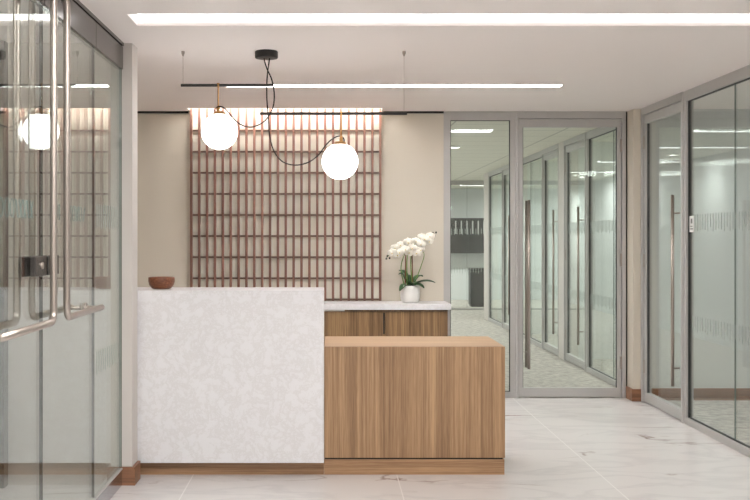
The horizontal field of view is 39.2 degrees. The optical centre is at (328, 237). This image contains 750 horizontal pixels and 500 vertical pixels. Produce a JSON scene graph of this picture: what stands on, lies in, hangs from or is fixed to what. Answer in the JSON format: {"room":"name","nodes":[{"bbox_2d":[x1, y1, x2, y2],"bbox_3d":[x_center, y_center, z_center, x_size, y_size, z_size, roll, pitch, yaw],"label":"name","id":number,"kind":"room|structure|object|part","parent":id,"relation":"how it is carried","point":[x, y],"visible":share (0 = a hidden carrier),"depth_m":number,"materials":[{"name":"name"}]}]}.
{"room":"lobby","nodes":[
{"label":"lobby","id":0,"kind":"room"},
{"bbox_2d":[0,40,7,487],"bbox_3d":[-3.007,0.150,5.980,2.385,2.500,0.240,0,0,0],"label":"wall","id":1,"kind":"structure","parent":0,"point":[3,44],"depth_m":5.86,"materials":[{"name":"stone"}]},
{"bbox_2d":[8,43,136,484],"bbox_3d":[-1.464,0.150,6.020,0.702,2.500,0.160,0,0,0],"label":"wall","id":2,"kind":"structure","parent":0,"point":[67,344],"depth_m":5.94,"materials":[{"name":"clear glass"}]},
{"bbox_2d":[73,0,123,45],"bbox_3d":[-1.183,-1.091,3.470,0.046,0.018,4.940,0,0,0],"label":"trim","id":3,"kind":"structure","parent":2,"relation":"attached to","point":[77,2],"depth_m":5.28,"materials":[{"name":"grey metal"}]},
{"bbox_2d":[89,22,122,499],"bbox_3d":[-1.182,0.161,5.596,0.036,2.478,0.685,0,0,0],"label":"window","id":4,"kind":"structure","parent":2,"relation":"in","point":[107,47],"depth_m":5.81,"materials":[{"name":"grey metal"}]},
{"bbox_2d":[29,0,104,499],"bbox_3d":[-1.173,0.157,4.775,0.174,2.470,0.948,0,0,0],"label":"door","id":5,"kind":"structure","parent":4,"relation":"attached to","point":[74,20],"depth_m":4.40,"materials":[{"name":"silver metal"}]},
{"bbox_3d":[-1.224,-0.337,4.736,0.072,1.376,0.688,0,0,0],"label":"push pull handle","id":6,"kind":"part","parent":5,"relation":"part of","materials":[{"name":"silver metal"}]},
{"bbox_3d":[-1.182,-1.014,4.776,0.036,0.128,0.942,0,0,0],"label":"rail","id":7,"kind":"part","parent":5,"relation":"part of","materials":[{"name":"grey metal"}]},
{"bbox_3d":[-1.129,-0.337,4.736,0.086,1.376,0.688,0,0,0],"label":"push pull handle","id":8,"kind":"part","parent":5,"relation":"part of","materials":[{"name":"silver metal"}]},
{"bbox_3d":[-1.182,-1.014,5.596,0.036,0.128,0.685,0,0,0],"label":"rail","id":9,"kind":"part","parent":4,"relation":"part of","materials":[{"name":"grey metal"}]},
{"bbox_3d":[-1.182,1.354,5.596,0.028,0.092,0.685,0,0,0],"label":"rail","id":10,"kind":"part","parent":4,"relation":"part of","materials":[{"name":"silver metal"}]},
{"bbox_2d":[120,461,139,485],"bbox_3d":[-1.138,1.348,6.013,0.086,0.104,0.175,0,0,0],"label":"baseboard","id":11,"kind":"structure","parent":2,"relation":"attached to","point":[130,476],"depth_m":5.92,"materials":[{"name":"brown wood"}]},
{"bbox_2d":[137,111,443,300],"bbox_3d":[-1.600,0.025,9.220,5.200,2.750,0.120,0,0,0],"label":"wall","id":12,"kind":"structure","parent":0,"point":[412,144],"depth_m":9.16,"materials":[{"name":"beige paint"}]},
{"bbox_2d":[137,111,188,112],"bbox_3d":[-1.852,-1.091,9.154,1.256,0.018,0.012,0,0,0],"label":"trim","id":13,"kind":"structure","parent":12,"relation":"attached to","point":[137,111],"depth_m":9.15,"materials":[{"name":"black metal"}]},
{"bbox_2d":[190,108,380,300],"bbox_3d":[-0.375,-0.326,9.130,1.660,1.748,0.060,0,0,0],"label":"lattice screen","id":14,"kind":"object","parent":12,"relation":"attached to","point":[257,219],"visible":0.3,"depth_m":9.15,"materials":[{"name":"brown wood"}]},
{"bbox_3d":[-0.375,-0.930,9.139,1.658,0.015,0.018,0,0,0],"label":"rail","id":15,"kind":"part","parent":14,"relation":"part of","materials":[{"name":"brown wood"}]},
{"bbox_3d":[-0.375,-0.747,9.139,1.658,0.015,0.018,0,0,0],"label":"rail","id":16,"kind":"part","parent":14,"relation":"part of","materials":[{"name":"brown wood"}]},
{"bbox_3d":[-0.375,-0.563,9.139,1.658,0.015,0.018,0,0,0],"label":"rail","id":17,"kind":"part","parent":14,"relation":"part of","materials":[{"name":"brown wood"}]},
{"bbox_3d":[-0.375,-0.380,9.139,1.658,0.015,0.018,0,0,0],"label":"rail","id":18,"kind":"part","parent":14,"relation":"part of","materials":[{"name":"brown wood"}]},
{"bbox_3d":[-0.375,-0.196,9.139,1.658,0.015,0.018,0,0,0],"label":"rail","id":19,"kind":"part","parent":14,"relation":"part of","materials":[{"name":"brown wood"}]},
{"bbox_3d":[-0.375,-0.013,9.139,1.658,0.015,0.018,0,0,0],"label":"rail","id":20,"kind":"part","parent":14,"relation":"part of","materials":[{"name":"brown wood"}]},
{"bbox_3d":[-0.375,0.171,9.139,1.658,0.015,0.018,0,0,0],"label":"rail","id":21,"kind":"part","parent":14,"relation":"part of","materials":[{"name":"brown wood"}]},
{"bbox_3d":[-0.375,0.354,9.139,1.658,0.015,0.018,0,0,0],"label":"rail","id":22,"kind":"part","parent":14,"relation":"part of","materials":[{"name":"brown wood"}]},
{"bbox_3d":[-0.375,0.538,9.139,1.658,0.015,0.018,0,0,0],"label":"rail","id":23,"kind":"part","parent":14,"relation":"part of","materials":[{"name":"brown wood"}]},
{"bbox_2d":[383,111,443,112],"bbox_3d":[0.737,-1.091,9.154,0.526,0.018,0.012,0,0,0],"label":"trim","id":24,"kind":"structure","parent":12,"relation":"attached to","point":[383,111],"depth_m":9.15,"materials":[{"name":"black metal"}]},
{"bbox_2d":[444,112,514,397],"bbox_3d":[1.312,0.150,9.200,0.625,2.500,0.060,0,0,0],"label":"window","id":25,"kind":"structure","parent":12,"relation":"in","point":[448,116],"depth_m":9.17,"materials":[{"name":"grey metal"}]},
{"bbox_2d":[515,111,625,397],"bbox_3d":[2.108,0.150,9.200,0.966,2.500,0.149,0,0,0],"label":"door","id":26,"kind":"structure","parent":25,"relation":"attached to","point":[523,119],"depth_m":9.18,"materials":[{"name":"grey metal"}]},
{"bbox_3d":[1.740,0.409,9.261,0.026,1.472,0.026,0,0,0],"label":"handle","id":27,"kind":"part","parent":26,"relation":"part of","materials":[{"name":"silver metal"}]},
{"bbox_3d":[1.740,0.409,9.139,0.026,1.472,0.026,0,0,0],"label":"handle","id":28,"kind":"part","parent":26,"relation":"part of","materials":[{"name":"silver metal"}]},
{"bbox_2d":[0,0,749,188],"bbox_3d":[1.100,-1.225,11.300,10.600,0.250,25.800,0,0,0],"label":"ceiling","id":29,"kind":"structure","parent":0,"point":[600,65],"depth_m":6.42,"materials":[{"name":"white paint"}]},
{"bbox_2d":[181,49,406,179],"bbox_3d":[-0.207,-0.721,6.200,1.334,0.758,0.214,0,0,0],"label":"globe pendant light","id":30,"kind":"object","parent":29,"relation":"hanging from","point":[219,131],"visible":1,"depth_m":6.15,"materials":[{"name":"black metal"},{"name":"brushed brass"},{"name":"glowing white opal glass"}]},
{"bbox_3d":[-0.654,-0.827,6.200,0.022,0.172,0.021,0,0,0],"label":"rod","id":31,"kind":"part","parent":30,"relation":"part of","materials":[{"name":"gold metal"}]},
{"bbox_3d":[-0.647,-0.626,6.200,0.214,0.214,0.214,0,0,0],"label":"globe","id":32,"kind":"part","parent":30,"relation":"part of"},
{"bbox_3d":[0.065,-0.449,6.200,0.214,0.214,0.214,0,0,0],"label":"globe","id":33,"kind":"part","parent":30,"relation":"part of"},
{"bbox_3d":[0.072,-0.655,6.200,0.022,0.182,0.021,0,0,0],"label":"rod","id":34,"kind":"part","parent":30,"relation":"part of","materials":[{"name":"gold metal"}]},
{"bbox_2d":[274,85,562,86],"bbox_3d":[0.470,-1.110,7.625,2.440,0.020,0.110,0,0,0],"label":"recessed light","id":35,"kind":"object","parent":29,"relation":"in","point":[274,85],"visible":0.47,"depth_m":7.63,"materials":[{"name":"white plastic"}]},
{"bbox_2d":[274,85,560,85],"bbox_3d":[0.470,-1.112,7.625,2.430,0.016,0.100,0,0,0],"label":"diffuser","id":36,"kind":"object","parent":35,"relation":"attached to","point":[274,85],"depth_m":7.63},
{"bbox_2d":[138,14,749,19],"bbox_3d":[0.812,-1.165,5.444,3.611,0.067,0.029,0,0,0],"label":"light","id":37,"kind":"object","parent":29,"relation":"attached to","point":[140,16],"visible":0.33,"depth_m":5.45,"materials":[{"name":"white plastic"}]},
{"bbox_2d":[451,129,492,131],"bbox_3d":[1.040,-1.090,10.720,1.240,0.020,0.140,0,0,0],"label":"recessed light","id":38,"kind":"object","parent":29,"relation":"in","point":[452,130],"visible":0.36,"depth_m":10.65,"materials":[{"name":"white plastic"}]},
{"bbox_2d":[451,131,491,131],"bbox_3d":[1.040,-1.089,10.720,1.240,0.014,0.120,0,0,0],"label":"diffuser","id":39,"kind":"object","parent":38,"relation":"attached to","point":[451,131],"depth_m":10.72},
{"bbox_3d":[1.040,-1.090,10.720,1.240,0.020,0.140,0,0,0],"label":"frame","id":40,"kind":"part","parent":38,"relation":"part of","materials":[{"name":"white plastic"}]},
{"bbox_2d":[0,300,749,499],"bbox_3d":[1.100,1.446,11.300,10.600,0.108,25.800,0,0,0],"label":"floor","id":41,"kind":"structure","parent":0,"point":[556,448],"depth_m":6.45,"materials":[{"name":"tile"}]},
{"bbox_2d":[137,287,323,474],"bbox_3d":[-0.630,0.855,6.340,1.200,1.090,0.400,0,0,0],"label":"reception desk","id":42,"kind":"object","parent":41,"relation":"on","point":[230,380],"depth_m":6.14,"materials":[{"name":"stone"}]},
{"bbox_2d":[148,276,174,288],"bbox_3d":[-1.008,0.274,6.320,0.160,0.072,0.160,0,0,0],"label":"wooden bowl","id":43,"kind":"object","parent":42,"relation":"on","point":[162,282],"visible":1,"depth_m":6.26,"materials":[{"name":"brown wood"}]},
{"bbox_2d":[324,301,450,338],"bbox_3d":[-0.293,0.977,8.929,2.613,0.847,0.458,0,0,0],"label":"credenza","id":44,"kind":"object","parent":41,"relation":"on","point":[341,318],"visible":0.23,"depth_m":8.72,"materials":[{"name":"wood"}]},
{"bbox_3d":[0.203,0.965,8.733,0.526,0.700,0.022,0,0,0],"label":"door","id":45,"kind":"part","parent":44,"relation":"part of","materials":[{"name":"brown wood"}]},
{"bbox_3d":[0.456,0.713,8.717,0.012,0.175,0.010,0,0,0],"label":"edge pull","id":46,"kind":"part","parent":44,"relation":"part of","materials":[{"name":"black metal"}]},
{"bbox_2d":[386,231,436,302],"bbox_3d":[0.696,0.251,8.934,0.431,0.604,0.220,0,0,0],"label":"potted orchid","id":47,"kind":"object","parent":44,"relation":"on","point":[409,293],"visible":1,"depth_m":8.87,"materials":[{"name":"white plant"}]},
{"bbox_3d":[0.533,0.124,8.869,0.084,0.067,0.022,0,0,15],"label":"flower","id":48,"kind":"part","parent":47,"relation":"part of","materials":[{"name":"white plant"}]},
{"bbox_3d":[0.558,0.081,8.888,0.075,0.059,0.018,0,0,0],"label":"flower","id":49,"kind":"part","parent":47,"relation":"part of","materials":[{"name":"white plant"}]},
{"bbox_3d":[0.584,0.229,8.898,0.175,0.342,0.021,0,0,-11],"label":"stem","id":50,"kind":"part","parent":47,"relation":"part of","materials":[{"name":"green plant"}]},
{"bbox_3d":[0.605,0.060,8.888,0.076,0.062,0.016,0,0,8],"label":"flower","id":51,"kind":"part","parent":47,"relation":"part of","materials":[{"name":"white plant"}]},
{"bbox_3d":[0.598,0.122,8.863,0.076,0.062,0.016,0,0,26],"label":"flower","id":52,"kind":"part","parent":47,"relation":"part of","materials":[{"name":"white plant"}]},
{"bbox_3d":[0.642,0.097,8.860,0.082,0.066,0.020,0,0,0],"label":"flower","id":53,"kind":"part","parent":47,"relation":"part of","materials":[{"name":"white plant"}]},
{"bbox_3d":[0.664,0.033,8.878,0.086,0.068,0.024,0,0,-19],"label":"flower","id":54,"kind":"part","parent":47,"relation":"part of","materials":[{"name":"white plant"}]},
{"bbox_3d":[0.679,0.121,8.889,0.086,0.071,0.019,0,0,0],"label":"flower","id":55,"kind":"part","parent":47,"relation":"part of","materials":[{"name":"white plant"}]},
{"bbox_3d":[0.690,0.480,8.930,0.168,0.145,0.168,0,0,0],"label":"pot","id":56,"kind":"part","parent":47,"relation":"part of","materials":[{"name":"white ceramic"}]},
{"bbox_3d":[0.707,0.081,8.863,0.079,0.063,0.021,0,0,18],"label":"flower","id":57,"kind":"part","parent":47,"relation":"part of","materials":[{"name":"white plant"}]},
{"bbox_3d":[0.736,0.026,8.888,0.079,0.063,0.017,0,0,-7],"label":"flower","id":58,"kind":"part","parent":47,"relation":"part of","materials":[{"name":"white plant"}]},
{"bbox_3d":[0.743,0.125,8.878,0.083,0.067,0.016,0,0,19],"label":"flower","id":59,"kind":"part","parent":47,"relation":"part of","materials":[{"name":"white plant"}]},
{"bbox_3d":[0.777,0.051,8.859,0.085,0.068,0.020,0,0,4],"label":"flower","id":60,"kind":"part","parent":47,"relation":"part of","materials":[{"name":"white plant"}]},
{"bbox_3d":[0.792,0.182,8.915,0.204,0.436,0.040,0,0,0],"label":"stem","id":61,"kind":"part","parent":47,"relation":"part of","materials":[{"name":"green plant"}]},
{"bbox_3d":[0.813,0.007,8.867,0.082,0.067,0.016,0,0,15],"label":"flower","id":62,"kind":"part","parent":47,"relation":"part of","materials":[{"name":"white plant"}]},
{"bbox_3d":[0.855,-0.015,8.887,0.085,0.068,0.016,0,0,25],"label":"flower","id":63,"kind":"part","parent":47,"relation":"part of","materials":[{"name":"white plant"}]},
{"bbox_3d":[0.728,0.965,8.733,0.515,0.700,0.022,0,0,0],"label":"door","id":64,"kind":"part","parent":44,"relation":"part of","materials":[{"name":"brown wood"}]},
{"bbox_2d":[324,336,504,474],"bbox_3d":[0.505,1.022,6.525,1.068,0.755,0.660,0,0,0],"label":"reception desk","id":65,"kind":"object","parent":41,"relation":"on","point":[394,405],"visible":1,"depth_m":6.20,"materials":[{"name":"brown wood"}]},
{"bbox_2d":[451,181,483,309],"bbox_3d":[3.300,0.150,20.300,6.000,2.500,0.060,0,0,0],"label":"window","id":66,"kind":"structure","parent":41,"relation":"on","point":[452,182],"depth_m":20.27,"materials":[{"name":"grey glass"}]},
{"bbox_2d":[468,268,483,306],"bbox_3d":[3.030,1.010,21.380,0.360,0.780,0.380,0,0,0],"label":"waste bin","id":67,"kind":"object","parent":41,"relation":"on","point":[475,280],"visible":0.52,"depth_m":21.20,"materials":[{"name":"black laminate"}]},
{"bbox_3d":[3.030,0.650,21.380,0.360,0.060,0.380,0,0,0],"label":"lid","id":68,"kind":"part","parent":67,"relation":"part of","materials":[{"name":"black laminate"}]},
{"bbox_2d":[684,65,749,456],"bbox_3d":[2.705,0.150,4.420,0.060,2.500,7.000,0,0,0],"label":"window","id":69,"kind":"structure","parent":41,"relation":"on","point":[741,75],"depth_m":7.87,"materials":[{"name":"grey metal"}]},
{"bbox_2d":[641,92,683,422],"bbox_3d":[2.705,0.150,8.450,0.149,2.500,1.060,0,0,0],"label":"door","id":70,"kind":"structure","parent":69,"relation":"attached to","point":[673,105],"depth_m":8.89,"materials":[{"name":"grey metal"}]},
{"bbox_3d":[2.643,0.409,8.080,0.026,1.472,0.026,0,0,0],"label":"handle","id":71,"kind":"part","parent":70,"relation":"part of","materials":[{"name":"silver metal"}]},
{"bbox_2d":[690,216,693,231],"bbox_3d":[2.694,-0.100,7.800,0.003,0.120,0.090,0,0,0],"label":"notice","id":72,"kind":"object","parent":69,"relation":"attached to","point":[691,217],"visible":1,"depth_m":7.79,"materials":[{"name":"white plastic"}]},
{"bbox_3d":[-1.182,0.161,2.173,0.036,2.478,2.345,0,0,0],"label":"window","id":73,"kind":"structure","parent":41,"relation":"on","visible":0},
{"bbox_2d":[0,0,56,499],"bbox_3d":[-1.173,0.157,3.825,0.174,2.470,0.949,0,0,0],"label":"door","id":74,"kind":"structure","parent":73,"relation":"attached to","point":[26,266],"depth_m":4.18,"materials":[{"name":"silver metal"}]},
{"bbox_3d":[-1.224,-0.337,3.865,0.072,1.376,0.690,0,0,0],"label":"push pull handle","id":75,"kind":"part","parent":74,"relation":"part of","materials":[{"name":"silver metal"}]},
{"bbox_3d":[-1.129,-0.337,3.865,0.086,1.376,0.690,0,0,0],"label":"push pull handle","id":76,"kind":"part","parent":74,"relation":"part of","materials":[{"name":"silver metal"}]},
{"bbox_3d":[-1.182,-1.014,3.825,0.036,0.128,0.943,0,0,0],"label":"rail","id":77,"kind":"part","parent":74,"relation":"part of","materials":[{"name":"grey metal"}]},
{"bbox_2d":[451,189,483,299],"bbox_3d":[3.300,0.150,23.660,6.000,2.500,0.120,0,0,0],"label":"wall","id":78,"kind":"structure","parent":0,"point":[465,203],"depth_m":23.60,"materials":[{"name":"white paint"}]},
{"bbox_2d":[451,218,483,252],"bbox_3d":[3.090,-0.040,23.421,1.720,0.780,0.358,0,0,0],"label":"upper cabinet","id":79,"kind":"object","parent":78,"relation":"attached to","point":[465,243],"visible":0.27,"depth_m":23.25,"materials":[{"name":"black laminate"}]},
{"bbox_2d":[484,173,497,319],"bbox_3d":[2.768,0.150,17.975,0.165,2.500,0.450,0,0,0],"label":"wall","id":80,"kind":"structure","parent":0,"point":[494,178],"depth_m":17.75,"materials":[{"name":"grey paint"}]},
{"bbox_2d":[488,167,501,326],"bbox_3d":[2.720,0.150,17.025,0.060,2.500,1.450,0,0,0],"label":"window","id":81,"kind":"structure","parent":80,"relation":"in","point":[491,174],"depth_m":17.71,"materials":[{"name":"grey glass"}]},
{"bbox_2d":[502,164,508,329],"bbox_3d":[2.720,0.150,15.830,0.149,2.500,0.940,0,0,0],"label":"door","id":82,"kind":"structure","parent":81,"relation":"attached to","point":[505,169],"depth_m":16.23,"materials":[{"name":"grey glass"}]},
{"bbox_3d":[2.659,0.409,15.520,0.026,1.472,0.026,0,0,0],"label":"handle","id":83,"kind":"part","parent":82,"relation":"part of","materials":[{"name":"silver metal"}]},
{"bbox_2d":[498,173,508,319],"bbox_3d":[4.575,0.150,17.975,3.450,2.500,0.100,0,0,0],"label":"wall partition","id":84,"kind":"structure","parent":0,"point":[499,175],"depth_m":17.93,"materials":[{"name":"white paint"}]},
{"bbox_2d":[523,164,526,333],"bbox_3d":[2.768,0.150,15.230,0.165,2.500,0.260,0,0,0],"label":"wall","id":85,"kind":"structure","parent":0,"point":[525,165],"depth_m":15.10,"materials":[{"name":"grey paint"}]},
{"bbox_2d":[523,151,541,347],"bbox_3d":[2.720,0.150,14.170,0.060,2.500,1.860,0,0,0],"label":"window","id":86,"kind":"structure","parent":85,"relation":"in","point":[538,155],"depth_m":14.15,"materials":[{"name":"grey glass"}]},
{"bbox_2d":[542,143,558,356],"bbox_3d":[2.720,0.150,12.760,0.149,2.500,0.960,0,0,0],"label":"door","id":87,"kind":"structure","parent":86,"relation":"attached to","point":[549,153],"depth_m":13.16,"materials":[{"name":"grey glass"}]},
{"bbox_3d":[2.659,0.409,12.440,0.026,1.472,0.026,0,0,0],"label":"handle","id":88,"kind":"part","parent":87,"relation":"part of","materials":[{"name":"silver metal"}]},
{"bbox_2d":[527,161,557,333],"bbox_3d":[4.575,0.150,15.230,3.450,2.500,0.100,0,0,0],"label":"wall partition","id":89,"kind":"structure","parent":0,"point":[536,166],"depth_m":15.18,"materials":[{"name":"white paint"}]},
{"bbox_2d":[559,141,577,359],"bbox_3d":[2.768,0.150,12.140,0.165,2.500,0.280,0,0,0],"label":"wall","id":90,"kind":"structure","parent":0,"point":[574,155],"depth_m":12.00,"materials":[{"name":"grey metal"}]},
{"bbox_2d":[578,142,615,358],"bbox_3d":[4.575,0.150,12.140,3.450,2.500,0.100,0,0,0],"label":"wall partition","id":91,"kind":"structure","parent":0,"point":[602,151],"depth_m":12.09,"materials":[{"name":"clear glass"}]},
{"bbox_2d":[627,109,640,388],"bbox_3d":[2.678,0.150,9.123,0.145,2.500,0.275,0,0,0],"label":"wall","id":92,"kind":"structure","parent":0,"point":[634,115],"depth_m":8.98,"materials":[{"name":"beige paint"}]},
{"bbox_2d":[586,128,615,386],"bbox_3d":[2.720,0.150,10.120,0.060,2.500,1.720,0,0,0],"label":"window","id":93,"kind":"structure","parent":92,"relation":"in","point":[590,135],"depth_m":10.93,"materials":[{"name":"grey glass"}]},
{"bbox_2d":[564,132,585,370],"bbox_3d":[2.720,0.150,11.490,0.149,2.500,1.020,0,0,0],"label":"door","id":94,"kind":"structure","parent":93,"relation":"attached to","point":[578,142],"depth_m":11.93,"materials":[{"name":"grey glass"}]},
{"bbox_3d":[2.659,0.409,11.200,0.026,1.472,0.026,0,0,0],"label":"handle","id":95,"kind":"part","parent":94,"relation":"part of","materials":[{"name":"silver metal"}]},
{"bbox_2d":[626,112,626,385],"bbox_3d":[2.599,0.150,9.191,0.012,2.500,0.038,0,0,0],"label":"trim","id":96,"kind":"structure","parent":92,"relation":"attached to","point":[626,112],"depth_m":9.17,"materials":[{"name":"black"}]},
{"bbox_2d":[626,386,640,400],"bbox_3d":[2.628,1.348,9.062,0.080,0.104,0.187,0,0,0],"label":"baseboard","id":97,"kind":"structure","parent":92,"relation":"attached to","point":[631,394],"depth_m":8.97,"materials":[{"name":"brown wood"}]},
{"bbox_2d":[652,109,749,387],"bbox_3d":[4.575,0.150,9.050,3.650,2.500,0.120,0,0,0],"label":"wall","id":98,"kind":"structure","parent":0,"point":[713,128],"depth_m":8.99,"materials":[{"name":"clear glass"}]},
{"bbox_2d":[652,388,749,399],"bbox_3d":[4.525,1.341,8.981,3.550,0.102,0.018,0,0,0],"label":"baseboard","id":99,"kind":"structure","parent":98,"relation":"attached to","point":[665,393],"depth_m":8.97,"materials":[{"name":"brown wood"}]}
]}

